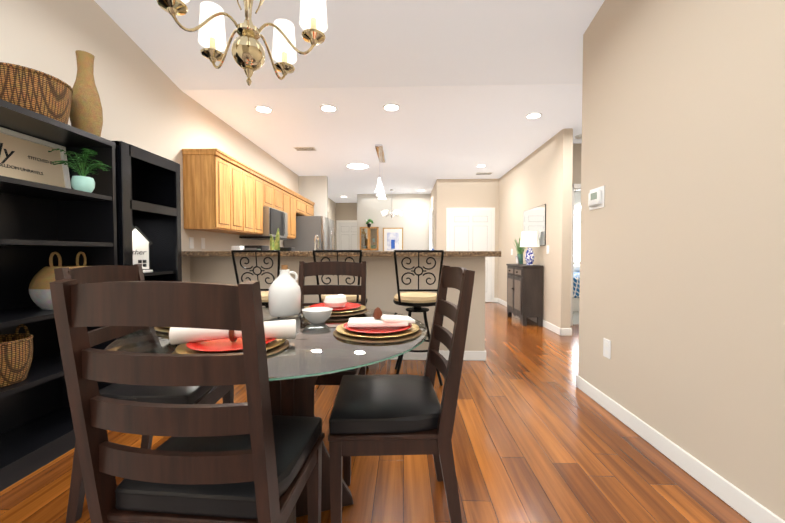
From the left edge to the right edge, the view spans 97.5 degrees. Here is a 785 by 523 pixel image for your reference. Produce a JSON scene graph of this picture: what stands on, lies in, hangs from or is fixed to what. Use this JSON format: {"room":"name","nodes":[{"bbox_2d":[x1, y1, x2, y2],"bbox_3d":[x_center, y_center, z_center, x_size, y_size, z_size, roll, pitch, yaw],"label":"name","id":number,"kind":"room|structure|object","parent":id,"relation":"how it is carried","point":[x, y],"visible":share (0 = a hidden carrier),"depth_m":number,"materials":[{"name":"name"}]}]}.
{"room":"dining room and kitchen","nodes":[
{"label":"dining room and kitchen","id":0,"kind":"room"},
{"bbox_2d":[0,0,335,281],"bbox_3d":[-2.076,-1.042,3.892,0.120,4.000,14.120,0,2,2],"label":"wall","id":1,"kind":"structure","parent":0,"point":[148,104],"depth_m":2.68,"materials":[{"name":"beige paint"}]},
{"bbox_2d":[189,237,193,248],"bbox_3d":[-2.028,-0.188,3.472,0.006,0.115,0.070,0,2,2],"label":"outlet","id":2,"kind":"object","parent":1,"relation":"attached to","point":[191,242],"depth_m":3.47,"materials":[{"name":"white plastic"}]},
{"bbox_2d":[201,238,204,248],"bbox_3d":[-2.021,-0.194,3.672,0.006,0.115,0.070,0,2,2],"label":"outlet","id":3,"kind":"object","parent":1,"relation":"attached to","point":[202,239],"depth_m":3.67,"materials":[{"name":"white plastic"}]},
{"bbox_2d":[182,148,233,231],"bbox_3d":[-1.862,-0.706,3.473,0.330,0.770,0.281,0,2,2],"label":"upper cabinet","id":4,"kind":"object","parent":1,"relation":"attached to","point":[223,192],"depth_m":3.34,"materials":[{"name":"brown wood"}]},
{"bbox_2d":[218,165,257,234],"bbox_3d":[-1.843,-0.721,4.033,0.330,0.770,0.281,0,2,2],"label":"upper cabinet","id":5,"kind":"object","parent":1,"relation":"attached to","point":[251,196],"depth_m":4.09,"materials":[{"name":"brown wood"}]},
{"bbox_2d":[234,158,245,231],"bbox_3d":[-1.852,-0.713,3.753,0.330,0.770,0.279,0,2,2],"label":"upper cabinet","id":6,"kind":"object","parent":1,"relation":"attached to","point":[239,168],"depth_m":3.80,"materials":[{"name":"brown wood"}]},
{"bbox_2d":[254,169,265,234],"bbox_3d":[-1.833,-0.728,4.313,0.330,0.770,0.279,0,2,2],"label":"upper cabinet","id":7,"kind":"object","parent":1,"relation":"attached to","point":[259,178],"depth_m":4.35,"materials":[{"name":"brown wood"}]},
{"bbox_2d":[266,176,273,207],"bbox_3d":[-1.822,-0.921,4.622,0.330,0.400,0.351,0,2,2],"label":"upper cabinet","id":8,"kind":"object","parent":1,"relation":"attached to","point":[269,182],"depth_m":4.65,"materials":[{"name":"brown wood"}]},
{"bbox_2d":[274,181,285,211],"bbox_3d":[-1.811,-0.930,4.973,0.330,0.400,0.350,0,2,2],"label":"upper cabinet","id":9,"kind":"object","parent":1,"relation":"attached to","point":[279,192],"depth_m":5.01,"materials":[{"name":"brown wood"}]},
{"bbox_2d":[239,207,288,239],"bbox_3d":[-1.762,-0.516,4.806,0.439,0.410,0.680,0,2,2],"label":"microwave","id":10,"kind":"object","parent":9,"relation":"attached to","point":[274,220],"visible":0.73,"depth_m":4.57,"materials":[{"name":"silver metal"}]},
{"bbox_2d":[282,185,289,238],"bbox_3d":[-1.799,-0.754,5.312,0.330,0.770,0.319,0,2,2],"label":"upper cabinet","id":11,"kind":"object","parent":1,"relation":"attached to","point":[287,189],"depth_m":5.40,"materials":[{"name":"brown wood"}]},
{"bbox_2d":[290,189,297,238],"bbox_3d":[-1.788,-0.763,5.631,0.330,0.770,0.320,0,2,2],"label":"upper cabinet","id":12,"kind":"object","parent":1,"relation":"attached to","point":[293,195],"depth_m":5.64,"materials":[{"name":"brown wood"}]},
{"bbox_2d":[298,194,305,215],"bbox_3d":[-1.773,-0.999,6.075,0.330,0.320,0.581,0,2,2],"label":"upper cabinet","id":13,"kind":"object","parent":1,"relation":"attached to","point":[301,200],"depth_m":6.13,"materials":[{"name":"brown wood"}]},
{"bbox_2d":[306,200,313,215],"bbox_3d":[-1.754,-1.014,6.655,0.330,0.320,0.580,0,2,2],"label":"upper cabinet","id":14,"kind":"object","parent":1,"relation":"attached to","point":[309,204],"depth_m":6.62,"materials":[{"name":"brown wood"}]},
{"bbox_2d":[299,176,327,217],"bbox_3d":[-1.623,-0.436,7.096,0.570,2.620,0.120,0,2,2],"label":"wall","id":15,"kind":"structure","parent":0,"point":[314,189],"depth_m":7.01,"materials":[{"name":"grey paint"}]},
{"bbox_2d":[190,257,484,350],"bbox_3d":[-0.561,0.459,3.480,2.940,1.020,0.120,0,2,2],"label":"wall","id":16,"kind":"structure","parent":0,"point":[381,287],"depth_m":3.40,"materials":[{"name":"beige paint"}]},
{"bbox_2d":[181,251,500,256],"bbox_3d":[-0.522,-0.075,3.369,3.016,0.050,0.470,0,2,2],"label":"countertop","id":17,"kind":"structure","parent":16,"relation":"on","point":[343,254],"depth_m":3.13,"materials":[{"name":"stone"}]},
{"bbox_2d":[389,350,485,360],"bbox_3d":[-0.555,0.923,3.435,2.954,0.095,0.034,0,2,2],"label":"baseboard","id":18,"kind":"structure","parent":16,"relation":"attached to","point":[468,355],"depth_m":3.38,"materials":[{"name":"white wood"}]},
{"bbox_2d":[336,203,356,219],"bbox_3d":[-1.274,-0.535,10.885,1.010,2.620,0.120,0,2,2],"label":"wall","id":19,"kind":"structure","parent":0,"point":[346,211],"depth_m":10.80,"materials":[{"name":"beige paint"}]},
{"bbox_2d":[336,220,356,249],"bbox_3d":[-1.327,-0.258,10.810,0.870,2.069,0.045,0,2,2],"label":"door","id":20,"kind":"structure","parent":19,"relation":"in","point":[346,234],"depth_m":10.78,"materials":[{"name":"white wood"}]},
{"bbox_2d":[94,0,604,202],"bbox_3d":[1.580,-2.380,4.574,7.700,1.398,15.800,0,2,2],"label":"ceiling","id":21,"kind":"structure","parent":0,"point":[393,43],"depth_m":3.19,"materials":[{"name":"white paint"}]},
{"bbox_2d":[157,0,326,85],"bbox_3d":[-0.584,-1.350,1.439,0.616,1.224,0.628,0,2,2],"label":"dining chandelier","id":22,"kind":"object","parent":21,"relation":"hanging from","point":[248,51],"visible":1,"depth_m":1.45,"materials":[{"name":"gold metal"}]},
{"bbox_2d":[254,105,272,112],"bbox_3d":[-1.400,-1.654,3.743,0.190,0.008,0.190,0,2,2],"label":"recessed light","id":23,"kind":"object","parent":21,"relation":"in","point":[263,109],"visible":1,"depth_m":3.74,"materials":[{"name":"white"}]},
{"bbox_2d":[293,147,316,150],"bbox_3d":[-1.312,-1.691,5.171,0.320,0.009,0.180,0,2,2],"label":"ceiling vent","id":24,"kind":"object","parent":21,"relation":"in","point":[314,149],"depth_m":5.14,"materials":[{"name":"white metal"}]},
{"bbox_2d":[320,104,336,111],"bbox_3d":[-0.691,-1.653,3.719,0.190,0.008,0.190,0,2,2],"label":"recessed light","id":25,"kind":"object","parent":21,"relation":"in","point":[328,108],"visible":1,"depth_m":3.71,"materials":[{"name":"white"}]},
{"bbox_2d":[346,163,368,168],"bbox_3d":[-0.626,-1.719,6.207,0.420,0.008,0.420,0,2,2],"label":"recessed light","id":26,"kind":"object","parent":21,"relation":"in","point":[357,166],"visible":0.96,"depth_m":6.22,"materials":[{"name":"white"}]},
{"bbox_2d":[374,144,386,199],"bbox_3d":[-0.183,-1.369,5.411,0.156,0.664,0.900,0,2,2],"label":"pendant light","id":27,"kind":"object","parent":21,"relation":"hanging from","point":[379,190],"visible":1,"depth_m":5.15,"materials":[{"name":"white glass"}]},
{"bbox_2d":[383,103,399,110],"bbox_3d":[-0.011,-1.653,3.696,0.190,0.008,0.190,0,2,2],"label":"recessed light","id":28,"kind":"object","parent":21,"relation":"in","point":[391,107],"visible":1,"depth_m":3.69,"materials":[{"name":"white"}]},
{"bbox_2d":[381,189,403,217],"bbox_3d":[-0.012,-1.425,8.575,0.577,0.720,0.559,0,2,2],"label":"chandelier","id":29,"kind":"object","parent":21,"relation":"hanging from","point":[384,212],"visible":1,"depth_m":8.54,"materials":[{"name":"white glass"}]},
{"bbox_2d":[475,172,492,174],"bbox_3d":[1.805,-1.733,6.785,0.320,0.009,0.180,0,2,2],"label":"ceiling vent","id":30,"kind":"object","parent":21,"relation":"in","point":[478,173],"depth_m":6.76,"materials":[{"name":"white metal"}]},
{"bbox_2d":[525,112,541,118],"bbox_3d":[1.607,-1.659,3.921,0.180,0.008,0.180,0,2,2],"label":"recessed light","id":31,"kind":"object","parent":21,"relation":"in","point":[534,115],"visible":1,"depth_m":3.90,"materials":[{"name":"white"}]},
{"bbox_2d":[0,302,750,522],"bbox_3d":[1.580,0.989,4.662,7.700,0.100,15.800,0,2,2],"label":"floor","id":32,"kind":"structure","parent":0,"point":[538,436],"depth_m":1.71,"materials":[{"name":"brown wood"}]},
{"bbox_2d":[0,99,118,491],"bbox_3d":[-1.907,0.153,1.530,0.368,1.735,1.230,0,2,2],"label":"bookcase","id":33,"kind":"object","parent":32,"relation":"on","point":[40,223],"visible":0.54,"depth_m":1.93,"materials":[{"name":"black wood"}]},
{"bbox_2d":[0,324,33,387],"bbox_3d":[-1.874,0.447,1.622,0.256,0.256,0.256,0,2,2],"label":"wicker basket","id":34,"kind":"object","parent":33,"relation":"in","point":[16,351],"visible":1,"depth_m":1.61,"materials":[{"name":"brown wicker"}]},
{"bbox_2d":[0,127,70,188],"bbox_3d":[-1.991,-0.538,1.793,0.066,0.301,0.605,0,2,2],"label":"sign","id":35,"kind":"object","parent":33,"relation":"in","point":[26,157],"visible":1,"depth_m":1.90,"materials":[{"name":"white"}]},
{"bbox_2d":[0,62,72,123],"bbox_3d":[-1.902,-0.837,1.795,0.353,0.225,0.353,0,2,2],"label":"wicker basket","id":36,"kind":"object","parent":33,"relation":"on","point":[42,93],"visible":0.75,"depth_m":1.71,"materials":[{"name":"brown wicker"}]},
{"bbox_2d":[29,252,86,309],"bbox_3d":[-1.833,0.100,1.952,0.320,0.312,0.320,0,2,2],"label":"basket","id":37,"kind":"object","parent":33,"relation":"in","point":[39,291],"visible":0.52,"depth_m":1.82,"materials":[{"name":"beige wicker"}]},
{"bbox_2d":[48,148,111,192],"bbox_3d":[-1.757,-0.512,1.968,0.262,0.235,0.260,0,2,2],"label":"potted plant","id":38,"kind":"object","parent":33,"relation":"in","point":[83,182],"visible":1,"depth_m":1.93,"materials":[{"name":"teal plant"}]},
{"bbox_2d":[69,50,102,136],"bbox_3d":[-1.828,-0.981,2.054,0.152,0.500,0.152,0,2,2],"label":"woven vase","id":39,"kind":"object","parent":33,"relation":"on","point":[86,112],"visible":0.83,"depth_m":2.01,"materials":[{"name":"beige wicker"}]},
{"bbox_2d":[54,264,233,522],"bbox_3d":[-1.064,0.520,1.562,0.507,1.005,0.440,0,2,-2],"label":"dining chair","id":40,"kind":"object","parent":32,"relation":"on","point":[163,394],"visible":0.27,"depth_m":1.42,"materials":[{"name":"black leather"}]},
{"bbox_2d":[112,141,181,337],"bbox_3d":[-1.868,0.118,2.452,0.384,1.755,0.565,0,2,2],"label":"bookcase","id":41,"kind":"object","parent":32,"relation":"on","point":[148,197],"visible":0.35,"depth_m":2.69,"materials":[{"name":"black wood"}]},
{"bbox_2d":[132,226,152,271],"bbox_3d":[-1.836,-0.089,2.458,0.060,0.327,0.215,1,2,37],"label":"gather sign","id":42,"kind":"object","parent":41,"relation":"in","point":[141,242],"visible":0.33,"depth_m":2.48,"materials":[{"name":"white wood"}]},
{"bbox_2d":[49,279,324,522],"bbox_3d":[-0.474,0.536,0.953,0.440,1.005,0.507,0,2,5],"label":"dining chair","id":43,"kind":"object","parent":32,"relation":"on","point":[252,459],"visible":1,"depth_m":0.75,"materials":[{"name":"brown wood"}]},
{"bbox_2d":[231,250,279,307],"bbox_3d":[-1.060,0.446,2.930,0.410,1.083,0.482,0,2,2],"label":"bar stool","id":44,"kind":"object","parent":32,"relation":"on","point":[264,297],"visible":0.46,"depth_m":2.71,"materials":[{"name":"black metal"}]},
{"bbox_2d":[104,306,427,522],"bbox_3d":[-0.422,0.643,1.378,1.121,0.762,1.121,0,2,2],"label":"dining table","id":45,"kind":"object","parent":32,"relation":"on","point":[304,359],"visible":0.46,"depth_m":1.19,"materials":[{"name":"clear glass"}]},
{"bbox_2d":[154,327,169,332],"bbox_3d":[-0.791,0.214,1.429,0.333,0.091,0.330,0,2,10],"label":"place setting","id":46,"kind":"object","parent":45,"relation":"on","point":[164,329],"visible":0.04,"depth_m":1.30,"materials":[{"name":"wicker"}]},
{"bbox_2d":[169,319,295,355],"bbox_3d":[-0.486,0.228,1.070,0.362,0.081,0.330,0,2,-6],"label":"place setting","id":47,"kind":"object","parent":45,"relation":"on","point":[279,333],"visible":0.69,"depth_m":1.04,"materials":[{"name":"fabric"}]},
{"bbox_2d":[268,265,300,316],"bbox_3d":[-0.517,0.135,1.653,0.150,0.237,0.150,0,2,2],"label":"jug","id":48,"kind":"object","parent":45,"relation":"on","point":[284,296],"visible":1,"depth_m":1.60,"materials":[{"name":"white ceramic"}]},
{"bbox_2d":[302,307,332,323],"bbox_3d":[-0.319,0.231,1.464,0.130,0.055,0.130,0,2,2],"label":"bowl","id":49,"kind":"object","parent":45,"relation":"on","point":[316,315],"visible":1,"depth_m":1.43,"materials":[{"name":"white ceramic"}]},
{"bbox_2d":[302,294,367,316],"bbox_3d":[-0.289,0.210,1.742,0.330,0.083,0.330,0,2,-18],"label":"place setting","id":50,"kind":"object","parent":45,"relation":"on","point":[340,305],"visible":0.83,"depth_m":1.70,"materials":[{"name":"ceramic"}]},
{"bbox_2d":[333,307,421,342],"bbox_3d":[-0.055,0.217,1.284,0.330,0.093,0.330,0,2,2],"label":"place setting","id":51,"kind":"object","parent":45,"relation":"on","point":[378,327],"visible":1,"depth_m":1.23,"materials":[{"name":"ceramic"}]},
{"bbox_2d":[284,216,334,250],"bbox_3d":[-1.513,0.035,6.504,0.791,1.690,0.880,0,2,2],"label":"fridge","id":52,"kind":"object","parent":32,"relation":"on","point":[309,229],"visible":0.38,"depth_m":6.05,"materials":[{"name":"grey metal"}]},
{"bbox_2d":[298,261,366,384],"bbox_3d":[-0.399,0.507,2.053,0.440,1.005,0.507,0,2,2],"label":"dining chair","id":53,"kind":"object","parent":32,"relation":"on","point":[333,268],"visible":0.27,"depth_m":2.25,"materials":[{"name":"brown wood"}]},
{"bbox_2d":[312,250,368,374],"bbox_3d":[-0.420,0.447,2.908,0.410,1.083,0.482,0,2,2],"label":"bar stool","id":54,"kind":"object","parent":32,"relation":"on","point":[353,298],"visible":0.19,"depth_m":2.70,"materials":[{"name":"black metal"}]},
{"bbox_2d":[328,265,474,522],"bbox_3d":[0.027,0.524,1.384,0.507,1.005,0.440,0,2,-2],"label":"dining chair","id":55,"kind":"object","parent":32,"relation":"on","point":[391,414],"visible":1,"depth_m":1.18,"materials":[{"name":"brown wood"}]},
{"bbox_2d":[393,250,443,385],"bbox_3d":[0.210,0.447,2.887,0.410,1.083,0.482,0,2,2],"label":"bar stool","id":56,"kind":"object","parent":32,"relation":"on","point":[417,300],"visible":0.73,"depth_m":2.73,"materials":[{"name":"black metal"}]},
{"bbox_2d":[506,264,543,325],"bbox_3d":[2.006,0.483,5.305,0.318,0.873,0.790,0,2,2],"label":"base cabinet","id":57,"kind":"object","parent":32,"relation":"on","point":[524,291],"visible":1,"depth_m":4.93,"materials":[{"name":"brown wood"}]},
{"bbox_2d":[514,238,525,263],"bbox_3d":[2.052,-0.171,5.517,0.240,0.419,0.200,0,2,2],"label":"potted plant","id":58,"kind":"object","parent":57,"relation":"on","point":[519,249],"visible":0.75,"depth_m":5.46,"materials":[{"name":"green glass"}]},
{"bbox_2d":[520,231,539,264],"bbox_3d":[2.020,-0.195,5.067,0.280,0.490,0.280,0,2,2],"label":"light","id":59,"kind":"object","parent":57,"relation":"on","point":[529,239],"visible":1,"depth_m":4.98,"materials":[{"name":"white fabric"}]},
{"bbox_2d":[573,311,578,324],"bbox_3d":[3.882,0.881,6.748,3.040,0.006,3.470,0,2,2],"label":"carpet floor","id":60,"kind":"structure","parent":32,"relation":"on","point":[575,317],"depth_m":5.54,"materials":[{"name":"grey"}]},
{"bbox_2d":[573,264,579,310],"bbox_3d":[4.144,0.480,7.214,2.050,0.778,2.300,0,2,2],"label":"bed","id":61,"kind":"object","parent":60,"relation":"on","point":[576,279],"depth_m":6.15,"materials":[{"name":"white"}]},
{"bbox_3d":[-0.515,0.480,4.772,2.936,0.910,2.455,0,2,2],"label":"base cabinet","id":62,"kind":"object","parent":32,"relation":"on","visible":0},
{"bbox_2d":[231,246,243,249],"bbox_3d":[-1.779,-0.071,4.043,0.125,0.227,0.250,0,2,2],"label":"toaster","id":63,"kind":"object","parent":62,"relation":"on","point":[237,247],"visible":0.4,"depth_m":3.92,"materials":[{"name":"white plastic"}]},
{"bbox_2d":[244,245,268,249],"bbox_3d":[-1.594,-0.073,4.049,0.205,0.230,0.225,0,2,2],"label":"toaster oven","id":64,"kind":"object","parent":62,"relation":"on","point":[254,247],"visible":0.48,"depth_m":3.94,"materials":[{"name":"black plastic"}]},
{"bbox_2d":[270,229,279,249],"bbox_3d":[-1.300,-0.161,3.806,0.125,0.419,0.137,0,2,2],"label":"potted plant","id":65,"kind":"object","parent":62,"relation":"on","point":[275,245],"visible":0.5,"depth_m":3.79,"materials":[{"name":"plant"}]},
{"bbox_2d":[280,247,294,250],"bbox_3d":[-1.241,-0.063,4.062,0.140,0.210,0.175,0,2,2],"label":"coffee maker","id":66,"kind":"object","parent":62,"relation":"on","point":[287,248],"visible":0.31,"depth_m":3.98,"materials":[{"name":"black plastic"}]},
{"bbox_2d":[314,235,318,249],"bbox_3d":[-0.823,-0.126,3.852,0.099,0.346,0.166,0,2,2],"label":"sink faucet","id":67,"kind":"object","parent":62,"relation":"on","point":[316,237],"visible":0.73,"depth_m":3.81,"materials":[{"name":"silver metal"}]},
{"bbox_2d":[357,194,429,250],"bbox_3d":[0.096,-0.492,9.238,2.080,2.620,0.120,0,2,2],"label":"wall","id":68,"kind":"structure","parent":0,"point":[412,221],"depth_m":9.16,"materials":[{"name":"grey paint"}]},
{"bbox_2d":[360,227,378,249],"bbox_3d":[-0.614,-0.604,9.109,0.490,0.610,0.177,0,2,2],"label":"upper cabinet","id":69,"kind":"object","parent":68,"relation":"attached to","point":[369,238],"visible":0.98,"depth_m":9.03,"materials":[{"name":"brown wood"}]},
{"bbox_2d":[365,219,373,226],"bbox_3d":[-0.615,-1.016,9.110,0.225,0.210,0.152,0,2,2],"label":"potted plant","id":70,"kind":"object","parent":69,"relation":"on","point":[369,221],"visible":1,"depth_m":9.08,"materials":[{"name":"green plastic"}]},
{"bbox_2d":[383,228,402,250],"bbox_3d":[0.013,-0.535,9.164,0.540,0.730,0.030,0,2,2],"label":"framed picture","id":71,"kind":"object","parent":68,"relation":"attached to","point":[392,239],"visible":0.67,"depth_m":9.15,"materials":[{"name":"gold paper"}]},
{"bbox_2d":[430,182,435,249],"bbox_3d":[1.034,-0.467,8.306,0.120,2.620,1.680,0,2,2],"label":"wall","id":72,"kind":"structure","parent":0,"point":[433,200],"depth_m":7.87,"materials":[{"name":"beige paint"}]},
{"bbox_2d":[429,210,432,249],"bbox_3d":[0.966,-0.631,8.624,0.036,1.230,0.800,0,2,2],"label":"window blinds","id":73,"kind":"object","parent":72,"relation":"attached to","point":[431,229],"visible":0.69,"depth_m":8.36,"materials":[{"name":"white"}]},
{"bbox_2d":[436,179,498,297],"bbox_3d":[1.599,-0.443,7.386,1.310,2.620,0.120,0,2,2],"label":"wall","id":74,"kind":"structure","parent":0,"point":[467,193],"depth_m":7.31,"materials":[{"name":"beige paint"}]},
{"bbox_2d":[446,207,494,301],"bbox_3d":[1.655,-0.136,7.280,1.020,2.009,0.104,0,2,2],"label":"entry door","id":75,"kind":"structure","parent":74,"relation":"in","point":[470,229],"depth_m":7.28,"materials":[{"name":"white wood"}]},
{"bbox_2d":[498,128,572,327],"bbox_3d":[2.257,-0.404,5.894,0.134,2.620,3.060,0,2,2],"label":"wall","id":76,"kind":"structure","parent":0,"point":[541,175],"depth_m":4.85,"materials":[{"name":"beige paint"}]},
{"bbox_2d":[497,298,564,335],"bbox_3d":[2.193,0.860,5.862,0.018,0.095,2.954,0,2,2],"label":"baseboard","id":77,"kind":"structure","parent":76,"relation":"attached to","point":[560,331],"depth_m":4.74,"materials":[{"name":"white wood"}]},
{"bbox_2d":[572,143,581,183],"bbox_3d":[3.808,-0.380,4.981,3.030,2.620,0.120,0,2,2],"label":"wall","id":78,"kind":"structure","parent":0,"point":[576,174],"depth_m":4.93,"materials":[{"name":"beige paint"}]},
{"bbox_2d":[565,324,572,335],"bbox_3d":[2.287,0.891,4.679,0.018,0.095,0.594,0,2,2],"label":"baseboard","id":79,"kind":"structure","parent":78,"relation":"attached to","point":[568,331],"depth_m":4.38,"materials":[{"name":"white"}]},
{"bbox_2d":[570,184,580,323],"bbox_3d":[2.886,-0.094,5.013,1.185,2.045,0.134,0,2,2],"label":"door frame","id":80,"kind":"structure","parent":78,"relation":"attached to","point":[575,187],"depth_m":4.96,"materials":[{"name":"white wood"}]},
{"bbox_2d":[574,191,580,203],"bbox_3d":[3.988,-0.473,8.506,3.150,2.620,0.120,0,2,2],"label":"wall","id":81,"kind":"structure","parent":0,"point":[577,196],"depth_m":8.40,"materials":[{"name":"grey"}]},
{"bbox_2d":[574,202,580,263],"bbox_3d":[4.710,-0.710,8.398,1.120,1.520,0.033,0,2,2],"label":"bedroom window","id":82,"kind":"structure","parent":81,"relation":"in","point":[577,214],"depth_m":8.40,"materials":[{"name":"white"}]},
{"bbox_2d":[578,0,784,520],"bbox_3d":[1.423,-0.932,-0.312,0.120,4.000,5.950,0,2,2],"label":"wall","id":83,"kind":"structure","parent":0,"point":[682,275],"depth_m":1.64,"materials":[{"name":"beige paint"}]},
{"bbox_2d":[588,186,604,209],"bbox_3d":[1.440,-0.449,2.450,0.031,0.150,0.185,0,2,2],"label":"thermostat","id":84,"kind":"object","parent":83,"relation":"attached to","point":[595,198],"visible":1,"depth_m":2.42,"materials":[{"name":"white plastic"}]},
{"bbox_2d":[603,338,610,358],"bbox_3d":[1.447,0.587,2.324,0.007,0.125,0.080,0,2,2],"label":"outlet","id":85,"kind":"object","parent":83,"relation":"attached to","point":[606,348],"visible":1,"depth_m":2.31,"materials":[{"name":"white plastic"}]},
{"bbox_2d":[576,375,784,522],"bbox_3d":[1.369,1.017,-0.152,0.034,0.095,5.764,0,2,2],"label":"baseboard","id":86,"kind":"structure","parent":83,"relation":"attached to","point":[746,506],"depth_m":1.64,"materials":[{"name":"white wood"}]}
]}

